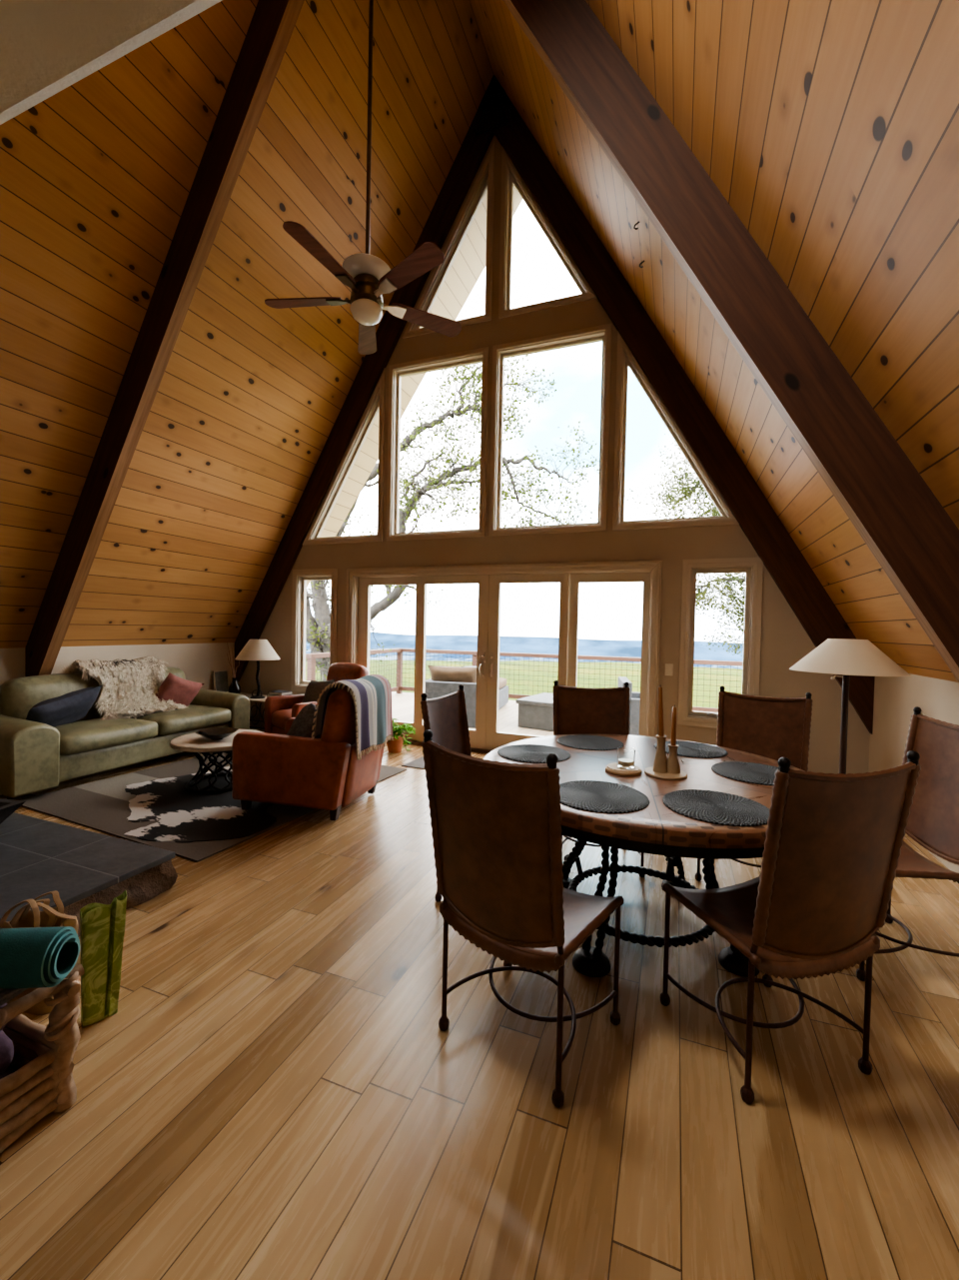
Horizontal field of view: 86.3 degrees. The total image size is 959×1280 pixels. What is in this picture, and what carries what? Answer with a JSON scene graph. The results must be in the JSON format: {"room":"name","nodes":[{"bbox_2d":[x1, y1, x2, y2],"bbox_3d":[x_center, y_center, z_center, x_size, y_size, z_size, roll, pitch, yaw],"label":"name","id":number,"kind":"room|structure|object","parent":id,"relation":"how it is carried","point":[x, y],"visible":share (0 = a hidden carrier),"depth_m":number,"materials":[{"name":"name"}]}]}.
{"room":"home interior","nodes":[
{"label":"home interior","id":0,"kind":"room"},
{"bbox_2d":[0,0,222,124],"bbox_3d":[-2.339,-1.256,-0.512,5.787,0.280,4.000,2,2,21],"label":"ceiling","id":1,"kind":"structure","parent":0,"point":[47,47],"depth_m":0.95,"materials":[{"name":"white paint"}]},
{"bbox_2d":[0,642,234,690],"bbox_3d":[-4.971,0.615,3.150,0.150,1.250,8.880,2,2,21],"label":"wall","id":2,"kind":"structure","parent":0,"point":[198,661],"depth_m":6.01,"materials":[{"name":"beige paint"}]},
{"bbox_2d":[0,0,493,648],"bbox_3d":[-3.279,-2.920,2.385,3.929,6.645,8.980,2,2,21],"label":"ceiling","id":3,"kind":"structure","parent":0,"point":[97,177],"depth_m":4.52,"materials":[{"name":"brown wood"}]},
{"bbox_2d":[24,0,304,676],"bbox_3d":[-2.513,-2.664,4.120,4.240,7.051,0.100,2,2,21],"label":"beam","id":4,"kind":"structure","parent":3,"relation":"attached to","point":[271,28],"depth_m":4.08,"materials":[{"name":"brown wood"}]},
{"bbox_2d":[234,75,507,683],"bbox_3d":[-1.646,-2.701,6.368,4.240,7.051,0.070,2,2,21],"label":"beam","id":5,"kind":"structure","parent":3,"relation":"attached to","point":[473,150],"depth_m":6.27,"materials":[{"name":"brown wood"}]},
{"bbox_2d":[306,184,522,587],"bbox_3d":[-1.463,-2.930,7.178,3.986,6.765,1.270,2,2,21],"label":"ceiling","id":6,"kind":"structure","parent":0,"point":[469,264],"depth_m":7.04,"materials":[{"name":"white paint"}]},
{"bbox_2d":[0,726,958,1279],"bbox_3d":[-1.535,1.395,1.784,7.587,0.100,8.980,2,2,21],"label":"floor","id":7,"kind":"structure","parent":0,"point":[275,1089],"depth_m":1.53,"materials":[{"name":"brown wood"}]},
{"bbox_2d":[0,890,80,1015],"bbox_3d":[-1.656,1.148,1.927,0.329,0.384,0.194,1,1,11],"label":"basket","id":8,"kind":"object","parent":7,"relation":"on","point":[25,916],"visible":0.38,"depth_m":1.91,"materials":[{"name":"brown wicker"}]},
{"bbox_2d":[0,964,84,1154],"bbox_3d":[-1.623,1.161,1.289,0.738,0.406,0.773,2,2,21],"label":"basket","id":9,"kind":"object","parent":7,"relation":"on","point":[42,1083],"visible":0.88,"depth_m":1.45,"materials":[{"name":"brown wicker"}]},
{"bbox_2d":[0,1003,14,1079],"bbox_3d":[-1.629,1.136,1.298,0.570,0.372,0.561,2,2,21],"label":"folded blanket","id":10,"kind":"object","parent":9,"relation":"in","point":[6,1044],"visible":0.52,"depth_m":1.41,"materials":[{"name":"fabric"}]},
{"bbox_2d":[0,988,27,1006],"bbox_3d":[-1.311,0.939,1.407,0.151,0.054,0.141,2,2,21],"label":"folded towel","id":11,"kind":"object","parent":9,"relation":"on","point":[6,995],"visible":0.13,"depth_m":1.37,"materials":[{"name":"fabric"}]},
{"bbox_2d":[0,926,79,989],"bbox_3d":[-1.453,0.875,1.402,0.620,0.142,0.148,1,1,-5],"label":"yoga mat","id":12,"kind":"object","parent":9,"relation":"on","point":[30,957],"visible":1,"depth_m":1.38,"materials":[{"name":"teal plastic"}]},
{"bbox_2d":[0,812,177,937],"bbox_3d":[-3.353,1.193,2.483,3.120,0.195,1.700,2,2,21],"label":"hearth","id":13,"kind":"object","parent":7,"relation":"on","point":[38,856],"visible":0.83,"depth_m":2.58,"materials":[{"name":"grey stone"}]},
{"bbox_2d":[0,798,24,824],"bbox_3d":[-2.898,1.012,2.743,0.500,0.170,0.500,1,1,9],"label":"trough","id":14,"kind":"object","parent":13,"relation":"on","point":[7,806],"visible":1,"depth_m":2.89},
{"bbox_2d":[79,890,126,1027],"bbox_3d":[-1.343,1.132,1.829,0.131,0.432,0.057,0,2,-45],"label":"gift bag","id":15,"kind":"object","parent":7,"relation":"on","point":[102,926],"visible":0.99,"depth_m":1.81,"materials":[{"name":"green paper"}]},
{"bbox_2d":[0,667,249,800],"bbox_3d":[-3.526,0.765,5.044,1.040,0.893,2.296,2,2,21],"label":"sofa","id":16,"kind":"object","parent":7,"relation":"on","point":[35,756],"visible":0.77,"depth_m":4.46,"materials":[{"name":"green leather"}]},
{"bbox_2d":[0,672,103,721],"bbox_3d":[-3.926,0.602,4.772,0.348,0.570,0.856,2,2,21],"label":"cushion","id":17,"kind":"object","parent":16,"relation":"on","point":[18,695],"depth_m":4.53,"materials":[{"name":"green leather"}]},
{"bbox_2d":[25,685,101,726],"bbox_3d":[-3.689,0.634,4.499,0.382,0.441,0.630,2,2,21],"label":"throw pillow","id":18,"kind":"object","parent":16,"relation":"on","point":[72,706],"visible":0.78,"depth_m":4.43,"materials":[{"name":"grey fabric"}]},
{"bbox_2d":[53,717,158,755],"bbox_3d":[-3.502,0.850,4.613,0.680,0.209,0.854,2,2,21],"label":"seat cushion","id":19,"kind":"object","parent":16,"relation":"on","point":[86,735],"depth_m":4.49,"materials":[{"name":"green leather"}]},
{"bbox_2d":[53,655,188,720],"bbox_3d":[-3.540,0.506,5.194,0.704,0.655,1.084,2,2,21],"label":"sheepskin throw","id":20,"kind":"object","parent":16,"relation":"on","point":[129,687],"visible":0.92,"depth_m":5.10,"materials":[{"name":"beige fur"}]},
{"bbox_2d":[160,667,185,680],"bbox_3d":[-3.615,0.589,5.577,0.348,0.570,0.851,2,2,21],"label":"cushion","id":21,"kind":"object","parent":16,"relation":"on","point":[176,671],"depth_m":5.79,"materials":[{"name":"green leather"}]},
{"bbox_2d":[155,672,203,706],"bbox_3d":[-3.308,0.601,5.563,0.251,0.529,0.581,2,2,21],"label":"throw pillow","id":22,"kind":"object","parent":16,"relation":"on","point":[183,691],"visible":0.73,"depth_m":5.49,"materials":[{"name":"fabric"}]},
{"bbox_2d":[135,704,231,735],"bbox_3d":[-3.191,0.837,5.418,0.680,0.209,0.849,2,2,21],"label":"seat cushion","id":23,"kind":"object","parent":16,"relation":"on","point":[194,718],"depth_m":5.27,"materials":[{"name":"green leather"}]},
{"bbox_2d":[20,752,406,862],"bbox_3d":[-2.159,1.260,4.484,2.140,0.010,2.240,2,2,25],"label":"area rug","id":24,"kind":"object","parent":7,"relation":"on","point":[102,805],"visible":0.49,"depth_m":3.85,"materials":[{"name":"grey carpet"}]},
{"bbox_2d":[123,766,276,842],"bbox_3d":[-2.113,1.260,4.224,1.741,0.004,1.794,2,2,21],"label":"cowhide rug","id":25,"kind":"object","parent":24,"relation":"on","point":[183,815],"visible":0.77,"depth_m":3.75,"materials":[{"name":"black fur"}]},
{"bbox_2d":[169,729,262,793],"bbox_3d":[-2.248,1.045,4.433,0.750,0.409,0.750,2,2,21],"label":"coffee table","id":26,"kind":"object","parent":25,"relation":"on","point":[195,743],"visible":0.65,"depth_m":4.26,"materials":[{"name":"wood"}]},
{"bbox_2d":[194,727,237,740],"bbox_3d":[-2.231,0.808,4.347,0.325,0.068,0.325,2,2,21],"label":"bowl","id":27,"kind":"object","parent":26,"relation":"on","point":[215,733],"visible":1,"depth_m":4.39,"materials":[{"name":"black ceramic"}]},
{"bbox_2d":[231,686,384,821],"bbox_3d":[-1.303,0.801,4.056,0.930,0.961,0.770,2,1,13],"label":"armchair","id":28,"kind":"object","parent":24,"relation":"on","point":[325,771],"visible":0.85,"depth_m":3.69,"materials":[{"name":"orange leather"}]},
{"bbox_2d":[285,703,321,738],"bbox_3d":[-1.332,0.665,3.998,0.283,0.402,0.485,2,2,21],"label":"throw pillow","id":29,"kind":"object","parent":28,"relation":"on","point":[302,725],"visible":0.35,"depth_m":3.83,"materials":[{"name":"grey fabric"}]},
{"bbox_2d":[311,674,393,759],"bbox_3d":[-0.957,0.577,3.984,0.376,0.574,0.688,2,1,13],"label":"striped blanket","id":30,"kind":"object","parent":28,"relation":"on","point":[372,693],"visible":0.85,"depth_m":3.84,"materials":[{"name":"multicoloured fabric"}]},
{"bbox_2d":[264,662,368,734],"bbox_3d":[-1.806,0.748,5.762,0.770,0.961,0.930,3,2,44],"label":"armchair","id":31,"kind":"object","parent":24,"relation":"on","point":[278,709],"visible":0.25,"depth_m":5.71,"materials":[{"name":"orange leather"}]},
{"bbox_2d":[271,708,291,729],"bbox_3d":[-1.888,0.867,5.682,0.500,0.210,0.690,3,2,44],"label":"seat cushion","id":32,"kind":"object","parent":31,"relation":"on","point":[280,716],"depth_m":5.50,"materials":[{"name":"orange leather"}]},
{"bbox_2d":[301,679,334,703],"bbox_3d":[-1.851,0.639,5.839,0.491,0.411,0.345,2,2,21],"label":"throw pillow","id":33,"kind":"object","parent":31,"relation":"on","point":[314,688],"visible":0.44,"depth_m":5.78,"materials":[{"name":"grey fabric"}]},
{"bbox_2d":[240,692,266,729],"bbox_3d":[-2.879,0.967,6.572,1.159,0.474,0.439,2,2,21],"label":"side table","id":34,"kind":"object","parent":7,"relation":"on","point":[248,695],"visible":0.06,"depth_m":6.36,"materials":[{"name":"stone"}]},
{"bbox_2d":[212,669,229,692],"bbox_3d":[-3.426,0.558,6.787,0.061,0.310,0.230,2,2,21],"label":"picture frame","id":35,"kind":"object","parent":34,"relation":"on","point":[221,677],"visible":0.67,"depth_m":6.79,"materials":[{"name":"brown wood"}]},
{"bbox_2d":[226,641,240,694],"bbox_3d":[-3.176,0.373,6.570,0.237,0.701,0.150,2,2,21],"label":"vase","id":36,"kind":"object","parent":34,"relation":"on","point":[234,687],"visible":0.88,"depth_m":6.54,"materials":[{"name":"black ceramic"}]},
{"bbox_2d":[234,639,280,698],"bbox_3d":[-2.804,0.361,6.469,0.530,0.745,0.530,2,2,21],"label":"table lamp","id":37,"kind":"object","parent":34,"relation":"on","point":[254,649],"visible":1,"depth_m":6.33,"materials":[{"name":"beige fabric"}]},
{"bbox_3d":[-2.500,0.711,6.422,0.260,0.060,0.180,2,1,17],"label":"book","id":38,"kind":"object","parent":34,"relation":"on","visible":0},
{"bbox_2d":[268,690,292,695],"bbox_3d":[-2.499,0.662,6.421,0.240,0.035,0.170,2,2,27],"label":"book","id":39,"kind":"object","parent":38,"relation":"on","point":[277,692],"visible":0.98,"depth_m":6.37,"materials":[{"name":"paper"}]},
{"bbox_2d":[386,718,415,753],"bbox_3d":[-0.964,1.079,5.751,0.498,0.445,0.342,2,2,21],"label":"potted plant","id":40,"kind":"object","parent":7,"relation":"on","point":[396,745],"visible":0.68,"depth_m":5.70,"materials":[{"name":"green plant"}]},
{"bbox_2d":[401,756,424,769],"bbox_3d":[-0.229,1.282,5.223,1.010,0.009,0.500,2,2,21],"label":"door mat","id":41,"kind":"object","parent":7,"relation":"on","point":[417,763],"visible":0.24,"depth_m":5.23,"materials":[{"name":"beige fabric"}]},
{"bbox_2d":[420,684,471,902],"bbox_3d":[0.026,0.815,2.792,0.579,1.076,0.518,2,2,22],"label":"dining chair","id":42,"kind":"object","parent":7,"relation":"on","point":[446,716],"visible":0.27,"depth_m":2.95,"materials":[{"name":"brown leather"}]},
{"bbox_2d":[421,729,624,1108],"bbox_3d":[0.160,0.842,1.778,0.518,1.076,0.579,2,2,38],"label":"dining chair","id":43,"kind":"object","parent":7,"relation":"on","point":[496,825],"visible":1,"depth_m":1.57,"materials":[{"name":"brown leather"}]},
{"bbox_2d":[552,679,644,877],"bbox_3d":[0.730,0.819,3.214,0.518,1.076,0.579,1,1,3],"label":"dining chair","id":44,"kind":"object","parent":7,"relation":"on","point":[577,710],"visible":0.36,"depth_m":3.46,"materials":[{"name":"brown leather"}]},
{"bbox_2d":[483,733,804,977],"bbox_3d":[0.789,0.996,2.488,1.580,0.760,1.580,2,2,21],"label":"dining table","id":45,"kind":"object","parent":7,"relation":"on","point":[655,828],"visible":0.61,"depth_m":2.16,"materials":[{"name":"brown wood"}]},
{"bbox_2d":[497,744,570,763],"bbox_3d":[0.287,0.596,2.697,0.380,0.008,0.380,1,1,-15],"label":"placemat","id":46,"kind":"object","parent":45,"relation":"on","point":[533,753],"visible":0.93,"depth_m":2.68,"materials":[{"name":"black wicker"}]},
{"bbox_2d":[556,734,623,750],"bbox_3d":[0.645,0.596,2.987,0.380,0.008,0.380,2,1,17],"label":"placemat","id":47,"kind":"object","parent":45,"relation":"on","point":[580,741],"visible":1,"depth_m":2.96,"materials":[{"name":"black wicker"}]},
{"bbox_2d":[559,780,649,813],"bbox_3d":[0.474,0.616,2.030,0.380,0.008,0.380,1,1,0],"label":"placemat","id":48,"kind":"object","parent":45,"relation":"on","point":[588,795],"visible":0.98,"depth_m":1.99,"materials":[{"name":"black wicker"}]},
{"bbox_2d":[605,762,642,776],"bbox_3d":[0.675,0.604,2.397,0.166,0.022,0.166,2,2,21],"label":"board","id":49,"kind":"object","parent":45,"relation":"on","point":[614,768],"visible":0.84,"depth_m":2.35,"materials":[{"name":"brown wood"}]},
{"bbox_2d":[617,748,635,768],"bbox_3d":[0.687,0.551,2.397,0.082,0.085,0.082,2,2,21],"label":"glass","id":50,"kind":"object","parent":49,"relation":"on","point":[623,762],"visible":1,"depth_m":2.38,"materials":[{"name":"white"}]},
{"bbox_2d":[644,734,687,780],"bbox_3d":[0.860,0.531,2.357,0.188,0.177,0.188,2,2,21],"label":"candle holder","id":51,"kind":"object","parent":45,"relation":"on","point":[662,768],"visible":0.98,"depth_m":2.34,"materials":[{"name":"beige ceramic"}]},
{"bbox_2d":[652,734,667,773],"bbox_3d":[0.840,0.525,2.365,0.068,0.165,0.068,2,2,21],"label":"candle cup","id":52,"kind":"object","parent":51,"relation":"on","point":[660,761],"depth_m":2.35,"materials":[{"name":"beige ceramic"}]},
{"bbox_2d":[658,686,664,736],"bbox_3d":[0.839,0.335,2.362,0.032,0.255,0.023,2,2,21],"label":"taper candle","id":53,"kind":"object","parent":51,"relation":"on","point":[660,705],"visible":0.97,"depth_m":2.35,"materials":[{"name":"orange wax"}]},
{"bbox_2d":[670,705,676,745],"bbox_3d":[0.895,0.401,2.354,0.023,0.204,0.023,2,2,21],"label":"taper candle","id":54,"kind":"object","parent":51,"relation":"on","point":[673,719],"visible":0.97,"depth_m":2.35,"materials":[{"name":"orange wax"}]},
{"bbox_2d":[667,743,680,774],"bbox_3d":[0.892,0.546,2.358,0.068,0.125,0.068,2,2,21],"label":"candle cup","id":55,"kind":"object","parent":51,"relation":"on","point":[673,767],"depth_m":2.34,"materials":[{"name":"beige ceramic"}]},
{"bbox_2d":[654,740,728,758],"bbox_3d":[1.181,0.610,2.867,0.380,0.008,0.380,1,1,-4],"label":"placemat","id":56,"kind":"object","parent":45,"relation":"on","point":[685,748],"visible":0.84,"depth_m":2.82,"materials":[{"name":"black wicker"}]},
{"bbox_2d":[662,789,769,826],"bbox_3d":[0.894,0.627,1.933,0.380,0.008,0.380,0,2,-31],"label":"placemat","id":57,"kind":"object","parent":45,"relation":"on","point":[716,807],"visible":0.99,"depth_m":1.90,"materials":[{"name":"black wicker"}]},
{"bbox_2d":[711,761,778,785],"bbox_3d":[1.299,0.624,2.404,0.380,0.008,0.380,1,2,-23],"label":"placemat","id":58,"kind":"object","parent":45,"relation":"on","point":[751,772],"visible":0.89,"depth_m":2.40,"materials":[{"name":"black wicker"}]},
{"bbox_2d":[694,685,813,881],"bbox_3d":[1.605,0.843,2.985,0.518,1.076,0.579,2,2,36],"label":"dining chair","id":59,"kind":"object","parent":7,"relation":"on","point":[775,728],"visible":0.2,"depth_m":3.17,"materials":[{"name":"brown leather"}]},
{"bbox_2d":[659,750,921,1104],"bbox_3d":[1.008,0.861,1.746,0.518,1.076,0.579,1,1,-14],"label":"dining chair","id":60,"kind":"object","parent":7,"relation":"on","point":[816,905],"visible":1,"depth_m":1.52,"materials":[{"name":"brown leather"}]},
{"bbox_2d":[789,638,910,774],"bbox_3d":[2.522,0.690,3.541,0.676,1.392,0.676,2,2,21],"label":"floor lamp","id":61,"kind":"object","parent":7,"relation":"on","point":[846,657],"visible":0.67,"depth_m":3.38,"materials":[{"name":"beige fabric"}]},
{"bbox_2d":[856,706,958,981],"bbox_3d":[1.866,0.865,2.311,0.579,1.076,0.518,1,1,5],"label":"dining chair","id":62,"kind":"object","parent":7,"relation":"on","point":[933,818],"visible":0.48,"depth_m":2.34,"materials":[{"name":"brown leather"}]},
{"bbox_2d":[238,134,870,774],"bbox_3d":[0.128,-2.423,5.801,7.487,7.505,0.150,2,2,21],"label":"wall","id":63,"kind":"structure","parent":0,"point":[784,641],"depth_m":5.37,"materials":[{"name":"beige paint"}]},
{"bbox_2d":[249,720,264,727],"bbox_3d":[-2.547,1.156,6.804,1.776,0.090,0.014,2,2,21],"label":"baseboard","id":64,"kind":"structure","parent":63,"relation":"attached to","point":[260,723],"depth_m":6.98,"materials":[{"name":"brown wood"}]},
{"bbox_2d":[290,568,337,692],"bbox_3d":[-2.124,-0.117,6.673,0.705,1.600,0.154,2,2,21],"label":"window","id":65,"kind":"structure","parent":63,"relation":"in","point":[300,577],"depth_m":6.71,"materials":[{"name":"beige paint"}]},
{"bbox_2d":[302,367,385,545],"bbox_3d":[-1.706,-2.265,6.477,1.205,2.088,0.154,2,2,21],"label":"window","id":66,"kind":"structure","parent":63,"relation":"in","point":[376,404],"depth_m":6.37,"materials":[{"name":"beige paint"}]},
{"bbox_2d":[386,346,489,541],"bbox_3d":[-0.493,-2.236,6.009,1.275,2.104,0.154,2,2,21],"label":"window","id":67,"kind":"structure","parent":63,"relation":"in","point":[477,356],"depth_m":6.04,"materials":[{"name":"beige paint"}]},
{"bbox_2d":[402,141,494,338],"bbox_3d":[-0.354,-4.549,5.918,1.120,1.940,0.154,2,2,21],"label":"window","id":68,"kind":"structure","parent":63,"relation":"in","point":[485,182],"depth_m":5.78,"materials":[{"name":"beige paint"}]},
{"bbox_2d":[474,101,509,135],"bbox_3d":[0.141,-5.697,5.578,0.400,0.240,0.024,2,2,21],"label":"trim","id":69,"kind":"structure","parent":63,"relation":"attached to","point":[493,117],"depth_m":5.57,"materials":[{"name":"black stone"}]},
{"bbox_2d":[345,560,662,753],"bbox_3d":[0.080,0.216,5.842,3.733,2.125,0.188,2,2,21],"label":"door","id":70,"kind":"structure","parent":63,"relation":"in","point":[486,737],"depth_m":5.78,"materials":[{"name":"brown wood"}]},
{"bbox_2d":[498,146,597,318],"bbox_3d":[0.760,-4.489,5.489,1.090,1.888,0.154,2,2,21],"label":"window","id":71,"kind":"structure","parent":63,"relation":"in","point":[511,176],"depth_m":5.58,"materials":[{"name":"beige paint"}]},
{"bbox_2d":[488,323,612,536],"bbox_3d":[0.750,-2.199,5.531,1.290,2.104,0.154,2,2,21],"label":"window","id":72,"kind":"structure","parent":63,"relation":"in","point":[603,333],"depth_m":5.50,"materials":[{"name":"beige paint"}]},
{"bbox_2d":[665,663,673,675],"bbox_3d":[1.884,0.295,5.080,0.076,0.120,0.014,2,2,21],"label":"light switch","id":73,"kind":"object","parent":63,"relation":"attached to","point":[668,666],"visible":1,"depth_m":5.08,"materials":[{"name":"beige plastic"}]},
{"bbox_2d":[612,330,739,530],"bbox_3d":[1.967,-2.150,5.062,1.200,2.079,0.154,2,2,21],"label":"window","id":74,"kind":"structure","parent":63,"relation":"in","point":[626,359],"depth_m":5.15,"materials":[{"name":"beige paint"}]},
{"bbox_2d":[677,557,763,728],"bbox_3d":[2.323,0.032,4.960,0.700,1.630,0.154,2,2,21],"label":"window","id":75,"kind":"structure","parent":63,"relation":"in","point":[752,568],"depth_m":4.93,"materials":[{"name":"beige paint"}]},
{"bbox_2d":[469,0,958,682],"bbox_3d":[0.386,-2.810,0.973,3.929,6.645,8.980,2,2,21],"label":"ceiling","id":76,"kind":"structure","parent":0,"point":[829,129],"depth_m":2.17,"materials":[{"name":"brown wood"}]},
{"bbox_2d":[479,74,875,734],"bbox_3d":[1.837,-2.596,5.027,4.240,7.051,0.070,2,2,21],"label":"beam","id":77,"kind":"structure","parent":76,"relation":"attached to","point":[800,587],"depth_m":4.94,"materials":[{"name":"brown wood"}]},
{"bbox_2d":[502,0,958,682],"bbox_3d":[0.969,-2.559,2.778,4.240,7.051,0.100,2,2,21],"label":"beam","id":78,"kind":"structure","parent":76,"relation":"attached to","point":[900,520],"depth_m":2.57,"materials":[{"name":"brown wood"}]},
{"bbox_2d":[264,0,461,354],"bbox_3d":[-0.755,-4.005,3.377,1.368,3.710,1.328,2,2,21],"label":"ceiling fan","id":79,"kind":"object","parent":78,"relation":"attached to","point":[368,276],"visible":1,"depth_m":3.39,"materials":[{"name":"brown metal"}]},
{"bbox_2d":[868,673,958,772],"bbox_3d":[1.966,0.824,0.477,0.150,1.250,8.880,2,2,21],"label":"wall","id":80,"kind":"structure","parent":0,"point":[895,697],"depth_m":3.90,"materials":[{"name":"beige paint"}]},
{"bbox_2d":[928,850,958,873],"bbox_3d":[1.846,1.403,0.440,0.014,0.090,8.705,2,2,21],"label":"baseboard","id":81,"kind":"structure","parent":80,"relation":"attached to","point":[954,867],"depth_m":3.13,"materials":[{"name":"beige wood"}]},
{"label":"outside","id":82,"kind":"structure","parent":0,"visible":0},
{"bbox_2d":[391,691,553,736],"bbox_3d":[1.442,1.397,7.887,9.700,0.120,4.530,2,2,21],"label":"deck","id":83,"kind":"object","parent":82,"point":[402,703],"depth_m":8.73,"materials":[{"name":"white concrete"}]},
{"bbox_2d":[424,677,508,728],"bbox_3d":[-0.168,0.949,8.913,0.920,0.660,2.500,2,1,14],"label":"outdoor sofa","id":84,"kind":"object","parent":83,"relation":"on","point":[434,689],"visible":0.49,"depth_m":7.71,"materials":[{"name":"grey wicker"}]},
{"bbox_2d":[427,665,476,683],"bbox_3d":[-0.392,0.597,7.989,0.859,0.380,0.321,2,2,21],"label":"pillow","id":85,"kind":"object","parent":84,"relation":"on","point":[438,673],"visible":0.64,"depth_m":7.87,"materials":[{"name":"beige fabric"}]},
{"bbox_2d":[498,677,506,689],"bbox_3d":[0.035,0.818,9.525,0.780,0.200,1.170,2,1,14],"label":"seat cushion","id":86,"kind":"object","parent":84,"relation":"on","point":[503,681],"depth_m":9.62,"materials":[{"name":"beige fabric"}]},
{"bbox_2d":[305,648,742,712],"bbox_3d":[1.911,0.835,8.359,9.195,1.000,3.105,2,2,21],"label":"deck railing","id":87,"kind":"object","parent":83,"relation":"on","point":[311,657],"visible":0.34,"depth_m":10.10,"materials":[{"name":"wood"}]},
{"bbox_2d":[515,692,553,731],"bbox_3d":[1.287,1.123,7.937,1.100,0.420,1.060,2,2,31],"label":"table","id":88,"kind":"object","parent":83,"relation":"on","point":[536,711],"visible":0.49,"depth_m":7.65,"materials":[{"name":"grey concrete"}]},
{"bbox_2d":[617,676,640,735],"bbox_3d":[2.439,0.974,7.240,0.880,0.800,0.880,1,1,11],"label":"armchair","id":89,"kind":"object","parent":83,"relation":"on","point":[635,696],"visible":0.27,"depth_m":6.87,"materials":[{"name":"grey fabric"}]},
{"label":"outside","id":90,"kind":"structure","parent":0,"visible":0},
{"bbox_2d":[369,631,743,651],"bbox_3d":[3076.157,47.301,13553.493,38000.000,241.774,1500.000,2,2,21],"label":"hills","id":91,"kind":"structure","parent":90,"point":[539,640],"depth_m":8883.94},
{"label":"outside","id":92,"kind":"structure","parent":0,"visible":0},
{"bbox_2d":[305,638,743,661],"bbox_3d":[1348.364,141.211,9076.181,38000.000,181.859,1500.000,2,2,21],"label":"hills","id":93,"kind":"structure","parent":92,"point":[630,651],"depth_m":8674.97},
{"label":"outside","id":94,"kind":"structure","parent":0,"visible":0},
{"bbox_2d":[305,659,742,708],"bbox_3d":[43.405,32.696,115.218,120.000,64.570,234.800,2,2,21],"label":"grass field","id":95,"kind":"structure","parent":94,"point":[549,668],"depth_m":27.44,"materials":[{"name":"green plant"}]},
{"bbox_2d":[305,354,599,680],"bbox_3d":[-1.142,-2.144,10.664,7.507,9.192,3.247,2,2,21],"label":"oak tree","id":96,"kind":"object","parent":95,"relation":"on","point":[318,629],"visible":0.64,"depth_m":10.38,"materials":[{"name":"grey plant"}]},
{"bbox_2d":[624,424,745,658],"bbox_3d":[5.332,-1.063,9.834,5.176,7.536,2.572,2,2,21],"label":"oak tree","id":97,"kind":"object","parent":95,"relation":"on","point":[688,491],"visible":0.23,"depth_m":9.88,"materials":[{"name":"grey plant"}]},
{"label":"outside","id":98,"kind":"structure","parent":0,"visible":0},
{"bbox_2d":[305,645,742,669],"bbox_3d":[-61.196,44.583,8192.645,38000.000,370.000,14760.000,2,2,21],"label":"land","id":99,"kind":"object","parent":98,"point":[409,655],"depth_m":6994.40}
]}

